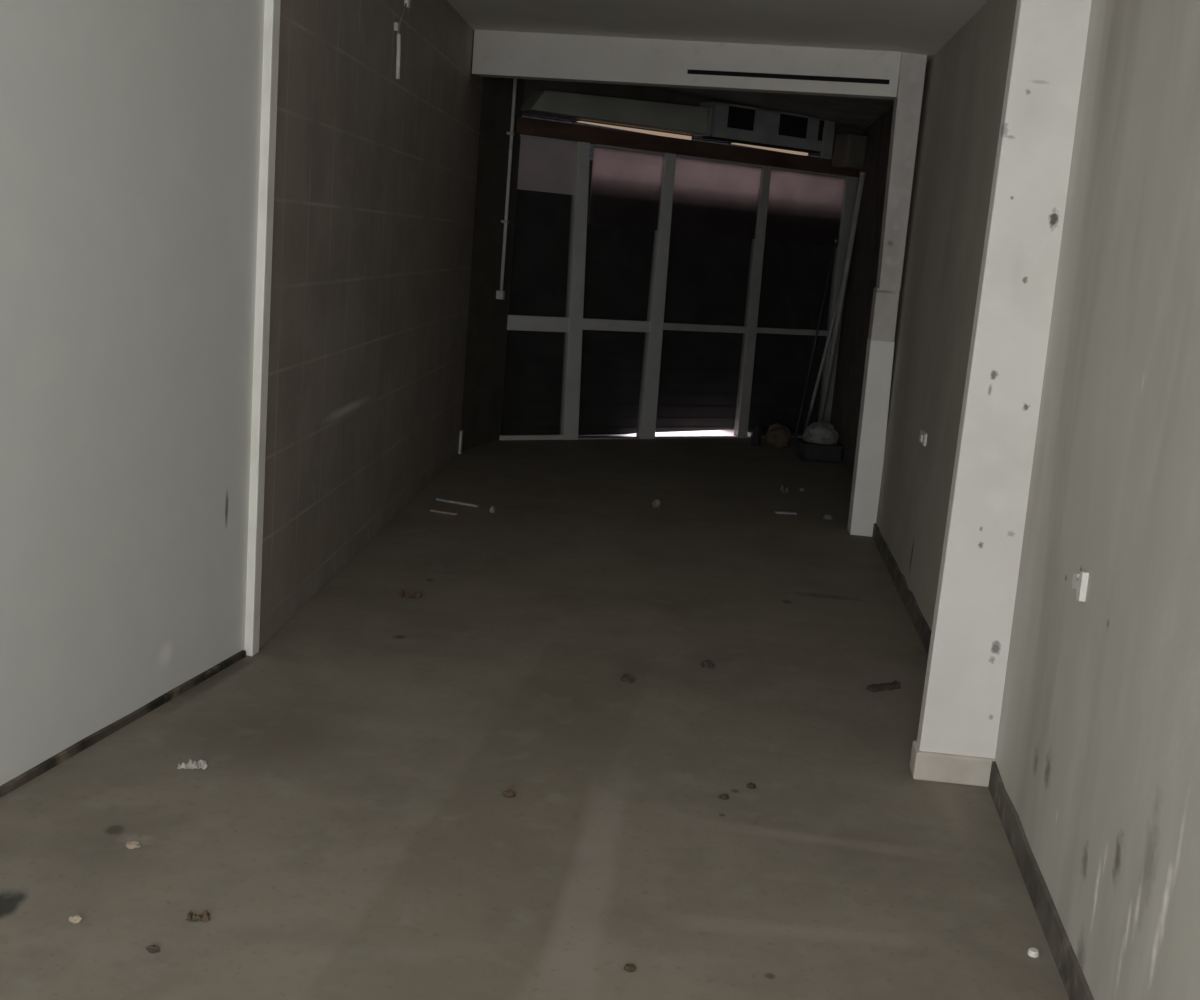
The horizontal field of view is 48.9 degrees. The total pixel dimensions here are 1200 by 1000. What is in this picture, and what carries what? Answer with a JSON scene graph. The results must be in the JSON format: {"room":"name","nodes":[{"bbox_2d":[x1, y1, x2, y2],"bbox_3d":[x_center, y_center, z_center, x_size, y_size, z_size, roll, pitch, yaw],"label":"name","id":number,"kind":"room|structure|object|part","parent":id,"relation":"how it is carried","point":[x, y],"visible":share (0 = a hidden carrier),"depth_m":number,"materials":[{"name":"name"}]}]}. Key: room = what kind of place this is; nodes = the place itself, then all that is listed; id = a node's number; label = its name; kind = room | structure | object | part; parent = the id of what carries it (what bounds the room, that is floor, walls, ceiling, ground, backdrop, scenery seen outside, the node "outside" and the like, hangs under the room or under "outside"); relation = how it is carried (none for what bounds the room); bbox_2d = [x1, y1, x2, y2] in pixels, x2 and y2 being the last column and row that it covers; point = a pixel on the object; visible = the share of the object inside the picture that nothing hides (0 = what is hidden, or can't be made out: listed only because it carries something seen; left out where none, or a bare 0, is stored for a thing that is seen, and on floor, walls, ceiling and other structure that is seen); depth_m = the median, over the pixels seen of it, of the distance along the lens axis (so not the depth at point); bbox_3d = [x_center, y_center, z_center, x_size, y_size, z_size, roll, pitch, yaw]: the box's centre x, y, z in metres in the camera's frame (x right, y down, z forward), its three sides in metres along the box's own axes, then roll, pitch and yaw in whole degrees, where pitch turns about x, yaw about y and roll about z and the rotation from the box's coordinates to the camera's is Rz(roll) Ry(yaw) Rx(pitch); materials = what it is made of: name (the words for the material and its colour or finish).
{"room":"empty shop unit","nodes":[
{"label":"empty shop unit","id":0,"kind":"room"},
{"bbox_2d":[0,0,264,785],"bbox_3d":[-2.050,-0.283,0.969,0.247,2.950,7.031,7,11,12],"label":"wall","id":1,"kind":"structure","parent":0,"point":[130,130],"depth_m":3.63,"materials":[{"name":"paint"}]},
{"bbox_2d":[0,650,245,797],"bbox_3d":[-1.854,0.975,1.994,0.022,0.029,5.343,7,11,12],"label":"baseboard","id":2,"kind":"structure","parent":1,"relation":"attached to","point":[48,764],"depth_m":3.80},
{"bbox_2d":[245,0,280,655],"bbox_3d":[-1.186,-0.894,4.324,0.220,2.900,0.059,6,11,8],"label":"trim","id":3,"kind":"structure","parent":1,"relation":"attached to","point":[272,7],"depth_m":4.35,"materials":[{"name":"beige paint"}]},
{"bbox_2d":[259,0,482,648],"bbox_3d":[-1.094,-1.307,6.607,0.250,2.950,4.597,5,11,2],"label":"tiled wall","id":4,"kind":"structure","parent":0,"point":[376,171],"depth_m":5.69,"materials":[{"name":"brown tile"}]},
{"bbox_2d":[394,0,409,78],"bbox_3d":[-0.902,-2.110,6.016,0.030,0.388,0.239,5,11,2],"label":"hanging cable","id":5,"kind":"object","parent":4,"relation":"hanging from","point":[406,2],"visible":1,"depth_m":5.95,"materials":[{"name":"white plastic"}]},
{"bbox_2d":[461,77,523,450],"bbox_3d":[-0.799,-1.790,9.201,0.121,2.950,0.728,8,12,17],"label":"wall","id":6,"kind":"structure","parent":0,"point":[487,315],"depth_m":9.18,"materials":[{"name":"brown paint"}]},
{"bbox_2d":[496,79,516,298],"bbox_3d":[-0.643,-2.222,9.210,0.050,1.630,0.044,8,12,17],"label":"conduit pipe","id":7,"kind":"object","parent":6,"relation":"attached to","point":[500,294],"visible":0.94,"depth_m":9.21,"materials":[{"name":"grey metal"}]},
{"bbox_2d":[499,134,857,439],"bbox_3d":[0.701,-1.574,10.428,3.310,2.200,0.065,-2,13,-32],"label":"window frame","id":8,"kind":"structure","parent":6,"relation":"in","point":[664,193],"depth_m":10.24,"materials":[{"name":"metal"}]},
{"bbox_3d":[-0.519,-0.472,9.938,0.550,0.035,0.045,-2,13,-32],"label":"rail","id":9,"kind":"part","parent":8,"relation":"part of","materials":[{"name":"grey metal"}]},
{"bbox_3d":[-0.450,-1.306,9.775,0.550,0.110,0.045,-2,13,-32],"label":"rail","id":10,"kind":"part","parent":8,"relation":"part of","materials":[{"name":"grey metal"}]},
{"bbox_3d":[-0.359,-2.417,9.559,0.550,0.370,0.010,-2,13,-32],"label":"transom panel","id":11,"kind":"part","parent":8,"relation":"part of","materials":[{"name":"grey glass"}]},
{"bbox_3d":[-0.344,-2.600,9.524,0.550,0.015,0.040,-2,13,-32],"label":"rail","id":12,"kind":"part","parent":8,"relation":"part of","materials":[{"name":"grey metal"}]},
{"bbox_3d":[0.048,-0.482,10.290,0.625,0.012,0.045,-2,13,-32],"label":"rail","id":13,"kind":"part","parent":8,"relation":"part of","materials":[{"name":"grey metal"}]},
{"bbox_3d":[0.119,-1.340,10.122,0.625,0.085,0.045,-2,13,-32],"label":"rail","id":14,"kind":"part","parent":8,"relation":"part of","materials":[{"name":"grey metal"}]},
{"bbox_3d":[0.201,-2.341,9.928,0.625,0.570,0.010,-2,13,-32],"label":"transom panel","id":15,"kind":"part","parent":8,"relation":"part of","materials":[{"name":"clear glass"}]},
{"bbox_3d":[0.225,-2.622,9.873,0.625,0.015,0.040,-2,13,-32],"label":"rail","id":16,"kind":"part","parent":8,"relation":"part of","materials":[{"name":"grey metal"}]},
{"bbox_3d":[0.765,-0.509,10.731,0.850,0.012,0.045,-2,13,-32],"label":"rail","id":17,"kind":"part","parent":8,"relation":"part of","materials":[{"name":"grey metal"}]},
{"bbox_3d":[0.837,-1.376,10.562,0.850,0.055,0.045,-2,13,-32],"label":"rail","id":18,"kind":"part","parent":8,"relation":"part of","materials":[{"name":"grey metal"}]},
{"bbox_3d":[0.918,-2.367,10.370,0.850,0.570,0.010,-2,13,-32],"label":"transom panel","id":19,"kind":"part","parent":8,"relation":"part of","materials":[{"name":"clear glass"}]},
{"bbox_3d":[0.942,-2.648,10.315,0.850,0.015,0.040,-2,13,-32],"label":"rail","id":20,"kind":"part","parent":8,"relation":"part of","materials":[{"name":"grey metal"}]},
{"bbox_3d":[1.540,-0.538,11.208,0.830,0.012,0.045,-2,13,-32],"label":"rail","id":21,"kind":"part","parent":8,"relation":"part of","materials":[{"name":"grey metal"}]},
{"bbox_3d":[1.612,-1.408,11.038,0.830,0.046,0.045,-2,13,-32],"label":"rail","id":22,"kind":"part","parent":8,"relation":"part of","materials":[{"name":"grey metal"}]},
{"bbox_3d":[1.693,-2.396,10.847,0.830,0.570,0.010,-2,13,-32],"label":"transom panel","id":23,"kind":"part","parent":8,"relation":"part of","materials":[{"name":"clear glass"}]},
{"bbox_3d":[1.716,-2.678,10.791,0.830,0.015,0.040,-2,13,-32],"label":"rail","id":24,"kind":"part","parent":8,"relation":"part of","materials":[{"name":"grey metal"}]},
{"bbox_2d":[517,117,859,176],"bbox_3d":[0.803,-2.704,10.202,3.400,0.115,0.101,-2,13,-32],"label":"beam","id":25,"kind":"structure","parent":6,"relation":"attached to","point":[525,126],"depth_m":10.00,"materials":[{"name":"red wood"}]},
{"bbox_2d":[0,436,1068,999],"bbox_3d":[-0.454,0.614,4.896,4.850,0.150,14.500,5,11,3],"label":"floor","id":26,"kind":"structure","parent":0,"point":[349,831],"depth_m":3.63,"materials":[{"name":"concrete"}]},
{"bbox_2d":[69,915,81,922],"bbox_3d":[-1.113,0.887,2.799,0.026,0.013,0.021,0,12,-22],"label":"crumb","id":27,"kind":"object","parent":26,"relation":"on","point":[74,918],"visible":1,"depth_m":2.79,"materials":[{"name":"beige"}]},
{"bbox_2d":[125,840,140,848],"bbox_3d":[-1.112,0.820,3.147,0.038,0.010,0.033,5,11,3],"label":"crumb","id":28,"kind":"object","parent":26,"relation":"on","point":[130,844],"visible":1,"depth_m":3.14,"materials":[{"name":"beige"}]},
{"bbox_2d":[146,945,159,952],"bbox_3d":[-0.918,0.921,2.710,0.029,0.012,0.020,5,11,3],"label":"clod","id":29,"kind":"object","parent":26,"relation":"on","point":[152,948],"visible":1,"depth_m":2.71,"materials":[{"name":"grey soil"}]},
{"bbox_2d":[178,763,193,768],"bbox_3d":[-1.131,0.724,3.608,0.045,0.020,0.023,3,11,-8],"label":"paper scrap","id":30,"kind":"object","parent":26,"relation":"on","point":[183,765],"visible":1,"depth_m":3.60,"materials":[{"name":"white paper"}]},
{"bbox_2d":[186,909,209,921],"bbox_3d":[-0.866,0.895,2.846,0.050,0.017,0.031,3,11,-8],"label":"dry leaf","id":31,"kind":"object","parent":26,"relation":"on","point":[204,916],"visible":1,"depth_m":2.84,"materials":[{"name":"brown plant"}]},
{"bbox_2d":[188,759,207,769],"bbox_3d":[-1.103,0.723,3.622,0.051,0.018,0.054,0,12,-25],"label":"paper scrap","id":32,"kind":"object","parent":26,"relation":"on","point":[202,764],"visible":1,"depth_m":3.62,"materials":[{"name":"white paper"}]},
{"bbox_2d":[399,589,421,598],"bbox_3d":[-0.784,0.387,5.452,0.095,0.026,0.058,4,11,-2],"label":"dry leaf","id":33,"kind":"object","parent":26,"relation":"on","point":[402,593],"visible":1,"depth_m":5.45,"materials":[{"name":"brown plant"}]},
{"bbox_2d":[430,509,457,514],"bbox_3d":[-0.841,0.065,7.119,0.154,0.010,0.030,8,12,17],"label":"wooden lath","id":34,"kind":"object","parent":26,"relation":"on","point":[431,510],"visible":1,"depth_m":7.11,"materials":[{"name":"brown wood"}]},
{"bbox_2d":[436,498,478,506],"bbox_3d":[-0.799,0.014,7.396,0.262,0.012,0.030,9,12,22],"label":"wooden lath","id":35,"kind":"object","parent":26,"relation":"on","point":[437,499],"visible":1,"depth_m":7.38,"materials":[{"name":"grey wood"}]},
{"bbox_2d":[458,430,462,453],"bbox_3d":[-0.953,-0.395,9.032,0.016,0.160,0.040,6,9,7],"label":"board offcut","id":36,"kind":"object","parent":26,"relation":"on","point":[461,431],"visible":1,"depth_m":9.02,"materials":[{"name":"beige wood"}]},
{"bbox_2d":[489,506,494,512],"bbox_3d":[-0.593,0.050,7.244,0.032,0.033,0.043,5,11,3],"label":"crumb","id":37,"kind":"object","parent":26,"relation":"on","point":[492,509],"visible":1,"depth_m":7.23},
{"bbox_2d":[502,790,515,796],"bbox_3d":[-0.247,0.800,3.600,0.032,0.016,0.030,13,14,37],"label":"clod","id":38,"kind":"object","parent":26,"relation":"on","point":[509,793],"visible":1,"depth_m":3.59,"materials":[{"name":"brown soil"}]},
{"bbox_2d":[621,674,633,682],"bbox_3d":[0.097,0.623,4.629,0.048,0.024,0.042,5,11,3],"label":"clod","id":39,"kind":"object","parent":26,"relation":"on","point":[627,678],"visible":1,"depth_m":4.62,"materials":[{"name":"soil"}]},
{"bbox_2d":[624,964,635,971],"bbox_3d":[0.064,0.987,2.787,0.027,0.012,0.021,5,11,3],"label":"clod","id":40,"kind":"object","parent":26,"relation":"on","point":[628,967],"visible":1,"depth_m":2.78,"materials":[{"name":"brown soil"}]},
{"bbox_2d":[652,499,660,507],"bbox_3d":[0.332,0.017,7.761,0.055,0.050,0.062,5,11,3],"label":"crumb","id":41,"kind":"object","parent":26,"relation":"on","point":[656,503],"visible":1,"depth_m":7.74,"materials":[{"name":"white plastic"}]},
{"bbox_2d":[700,660,714,668],"bbox_3d":[0.396,0.602,4.858,0.054,0.026,0.040,5,11,3],"label":"clod","id":42,"kind":"object","parent":26,"relation":"on","point":[707,664],"visible":1,"depth_m":4.85,"materials":[{"name":"brown soil"}]},
{"bbox_2d":[720,794,728,799],"bbox_3d":[0.348,0.832,3.705,0.025,0.011,0.029,5,11,3],"label":"clod","id":43,"kind":"object","parent":26,"relation":"on","point":[723,796],"visible":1,"depth_m":3.70,"materials":[{"name":"brown soil"}]},
{"bbox_2d":[746,782,755,787],"bbox_3d":[0.435,0.820,3.798,0.026,0.013,0.023,9,12,20],"label":"clod","id":44,"kind":"object","parent":26,"relation":"on","point":[749,785],"visible":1,"depth_m":3.79,"materials":[{"name":"brown soil"}]},
{"bbox_2d":[750,425,761,446],"bbox_3d":[1.252,-0.519,10.582,0.096,0.167,0.126,5,11,3],"label":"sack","id":45,"kind":"object","parent":26,"relation":"on","point":[756,433],"visible":1,"depth_m":10.54,"materials":[{"name":"black plastic"}]},
{"bbox_2d":[766,423,791,447],"bbox_3d":[1.444,-0.527,10.653,0.216,0.187,0.194,5,11,3],"label":"paper bag","id":46,"kind":"object","parent":26,"relation":"on","point":[777,435],"visible":1,"depth_m":10.59,"materials":[{"name":"brown paper"}]},
{"bbox_2d":[780,485,787,492],"bbox_3d":[1.202,-0.076,8.608,0.056,0.047,0.109,5,11,3],"label":"paper scrap","id":47,"kind":"object","parent":26,"relation":"on","point":[782,489],"visible":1,"depth_m":8.59,"materials":[{"name":"white paper"}]},
{"bbox_2d":[774,511,796,514],"bbox_3d":[1.110,0.076,7.893,0.131,0.010,0.035,3,11,-10],"label":"wooden lath","id":48,"kind":"object","parent":26,"relation":"on","point":[776,512],"visible":1,"depth_m":7.88,"materials":[{"name":"grey wood"}]},
{"bbox_2d":[794,240,836,439],"bbox_3d":[1.799,-1.330,11.026,0.247,1.675,0.018,-4,14,-39],"label":"pole","id":49,"kind":"object","parent":26,"relation":"on","point":[835,240],"visible":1,"depth_m":11.02,"materials":[{"name":"metal"}]},
{"bbox_2d":[797,439,843,462],"bbox_3d":[1.684,-0.374,10.123,0.316,0.130,0.236,4,11,-3],"label":"crate","id":50,"kind":"object","parent":26,"relation":"on","point":[806,451],"visible":0.92,"depth_m":10.02,"materials":[{"name":"black plastic"}]},
{"bbox_2d":[803,422,838,444],"bbox_3d":[1.693,-0.519,10.099,0.272,0.164,0.217,5,11,3],"label":"plastic bag","id":51,"kind":"object","parent":50,"relation":"on","point":[816,432],"visible":1,"depth_m":10.03,"materials":[{"name":"white plastic"}]},
{"bbox_2d":[803,250,852,433],"bbox_3d":[1.918,-1.308,11.149,0.032,1.606,0.315,-4,14,-38],"label":"pole","id":52,"kind":"object","parent":26,"relation":"on","point":[836,305],"visible":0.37,"depth_m":11.19,"materials":[{"name":"grey metal"}]},
{"bbox_2d":[823,514,832,519],"bbox_3d":[1.353,0.096,7.831,0.056,0.033,0.056,5,11,3],"label":"crumb","id":53,"kind":"object","parent":26,"relation":"on","point":[826,516],"visible":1,"depth_m":7.81,"materials":[{"name":"white plastic"}]},
{"bbox_2d":[818,171,865,421],"bbox_3d":[1.970,-1.551,10.854,0.049,2.212,0.768,5,11,1],"label":"pole","id":54,"kind":"object","parent":26,"relation":"on","point":[862,174],"visible":0.83,"depth_m":10.76,"materials":[{"name":"grey metal"}]},
{"bbox_2d":[866,680,899,692],"bbox_3d":[1.025,0.673,4.774,0.137,0.022,0.046,-2,13,-31],"label":"clump","id":55,"kind":"object","parent":26,"relation":"on","point":[895,684],"visible":1,"depth_m":4.76,"materials":[{"name":"soil"}]},
{"bbox_2d":[847,52,926,536],"bbox_3d":[1.587,-1.231,7.224,0.188,2.900,0.150,5,11,3],"label":"pillar","id":56,"kind":"structure","parent":26,"relation":"on","point":[874,407],"depth_m":7.20,"materials":[{"name":"grey paint"}]},
{"bbox_3d":[1.525,-0.347,7.397,0.164,1.095,0.150,5,11,3],"label":"panel","id":57,"kind":"part","parent":56,"relation":"part of","materials":[{"name":"white paint"}]},
{"bbox_2d":[910,0,1091,786],"bbox_3d":[1.196,-0.577,3.717,0.276,2.900,0.105,5,11,3],"label":"pillar","id":58,"kind":"structure","parent":26,"relation":"on","point":[956,743],"depth_m":3.74,"materials":[{"name":"white paint"}]},
{"bbox_2d":[1027,948,1038,957],"bbox_3d":[0.981,1.024,2.987,0.025,0.013,0.025,5,11,3],"label":"cap","id":59,"kind":"object","parent":26,"relation":"on","point":[1032,952],"visible":1,"depth_m":2.98,"materials":[{"name":"white plastic"}]},
{"bbox_2d":[522,79,862,156],"bbox_3d":[0.793,-3.069,10.244,3.750,0.490,0.170,-2,13,-32],"label":"wall","id":60,"kind":"structure","parent":0,"point":[635,92],"depth_m":9.76,"materials":[{"name":"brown paint"}]},
{"bbox_2d":[521,90,712,136],"bbox_3d":[0.135,-2.854,9.650,1.547,0.210,0.202,-2,13,-32],"label":"housing","id":61,"kind":"object","parent":60,"relation":"attached to","point":[696,121],"visible":1,"depth_m":9.60,"materials":[{"name":"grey metal"}]},
{"bbox_2d":[583,155,654,320],"bbox_3d":[0.139,-2.000,10.163,0.638,1.209,0.037,-2,13,-32],"label":"panel","id":62,"kind":"object","parent":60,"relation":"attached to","point":[618,262],"depth_m":10.21,"materials":[{"name":"glass"}]},
{"bbox_2d":[577,121,691,139],"bbox_3d":[0.265,-2.758,9.862,0.990,0.028,0.055,-2,13,-32],"label":"window","id":63,"kind":"structure","parent":60,"relation":"in","point":[604,125],"depth_m":9.89,"materials":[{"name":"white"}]},
{"bbox_2d":[655,330,742,431],"bbox_3d":[0.807,-0.972,10.835,0.812,0.822,0.037,-2,13,-32],"label":"window pane","id":64,"kind":"object","parent":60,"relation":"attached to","point":[700,371],"depth_m":10.83,"materials":[{"name":"glass"}]},
{"bbox_2d":[700,101,834,157],"bbox_3d":[1.317,-2.898,10.367,1.180,0.295,0.220,-2,13,-32],"label":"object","id":65,"kind":"object","parent":60,"relation":"attached to","point":[734,123],"visible":1,"depth_m":10.26,"materials":[{"name":"grey metal"}]},
{"bbox_2d":[731,143,807,155],"bbox_3d":[1.359,-2.799,10.535,0.740,0.020,0.055,-2,13,-32],"label":"window","id":66,"kind":"structure","parent":60,"relation":"in","point":[760,147],"depth_m":10.54,"materials":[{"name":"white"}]},
{"bbox_2d":[447,0,987,130],"bbox_3d":[-0.224,-2.147,4.356,4.850,0.354,14.500,5,11,3],"label":"ceiling","id":67,"kind":"structure","parent":0,"point":[923,27],"depth_m":6.84,"materials":[{"name":"paint"}]},
{"bbox_2d":[472,30,901,99],"bbox_3d":[0.432,-2.560,7.580,2.670,0.424,0.130,10,12,26],"label":"beam","id":68,"kind":"structure","parent":67,"relation":"attached to","point":[874,74],"depth_m":7.49,"materials":[{"name":"beige paint"}]},
{"bbox_2d":[830,80,924,478],"bbox_3d":[2.025,-1.576,9.305,0.200,2.950,3.863,6,11,4],"label":"wall","id":69,"kind":"structure","parent":0,"point":[862,276],"depth_m":9.96,"materials":[{"name":"paint"}]},
{"bbox_2d":[832,134,866,169],"bbox_3d":[2.054,-2.827,10.720,0.260,0.260,0.188,-2,13,-32],"label":"box","id":70,"kind":"object","parent":69,"relation":"attached to","point":[849,149],"visible":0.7,"depth_m":10.64,"materials":[{"name":"brown paint"}]},
{"bbox_3d":[2.100,-2.804,10.647,0.240,0.190,0.010,-2,13,-32],"label":"plate","id":71,"kind":"part","parent":70,"relation":"part of","materials":[{"name":"grey paint"}]},
{"bbox_2d":[876,0,1016,630],"bbox_3d":[1.528,-0.896,5.619,0.060,2.950,3.673,6,11,5],"label":"wall","id":72,"kind":"structure","parent":0,"point":[965,82],"depth_m":5.87,"materials":[{"name":"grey paint"}]},
{"bbox_2d":[872,523,931,653],"bbox_3d":[1.368,0.479,5.723,0.022,0.094,3.442,6,11,5],"label":"baseboard","id":73,"kind":"structure","parent":72,"relation":"attached to","point":[920,624],"depth_m":6.05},
{"bbox_2d":[919,430,927,445],"bbox_3d":[1.458,-0.281,5.962,0.024,0.056,0.150,6,11,5],"label":"wall socket","id":74,"kind":"object","parent":72,"relation":"attached to","point":[923,435],"visible":1,"depth_m":5.93,"materials":[{"name":"white plastic"}]},
{"bbox_2d":[995,0,1199,999],"bbox_3d":[0.960,0.035,0.623,0.302,2.950,6.582,6,11,7],"label":"wall","id":75,"kind":"structure","parent":0,"point":[1097,756],"depth_m":2.79,"materials":[{"name":"paint"}]},
{"bbox_2d":[988,761,1093,999],"bbox_3d":[0.847,1.242,1.600,0.022,0.095,4.811,6,11,7],"label":"baseboard","id":76,"kind":"structure","parent":75,"relation":"attached to","point":[1074,981],"depth_m":3.17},
{"bbox_2d":[1072,571,1088,601],"bbox_3d":[1.118,0.191,3.081,0.019,0.072,0.117,6,11,7],"label":"light switch","id":77,"kind":"object","parent":75,"relation":"attached to","point":[1079,581],"visible":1,"depth_m":3.03,"materials":[{"name":"white plastic"}]},
{"bbox_3d":[1.125,0.193,3.108,0.013,0.045,0.062,6,11,7],"label":"plate","id":78,"kind":"part","parent":77,"relation":"part of","materials":[{"name":"white plastic"}]},
{"label":"outside","id":79,"kind":"structure","parent":0,"visible":0},
{"bbox_2d":[578,430,802,436],"bbox_3d":[-0.925,-1.050,13.207,5.300,0.148,5.900,-2,13,-32],"label":"pavement","id":80,"kind":"structure","parent":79,"point":[708,432],"depth_m":10.98,"materials":[{"name":"grey concrete"}]}
]}

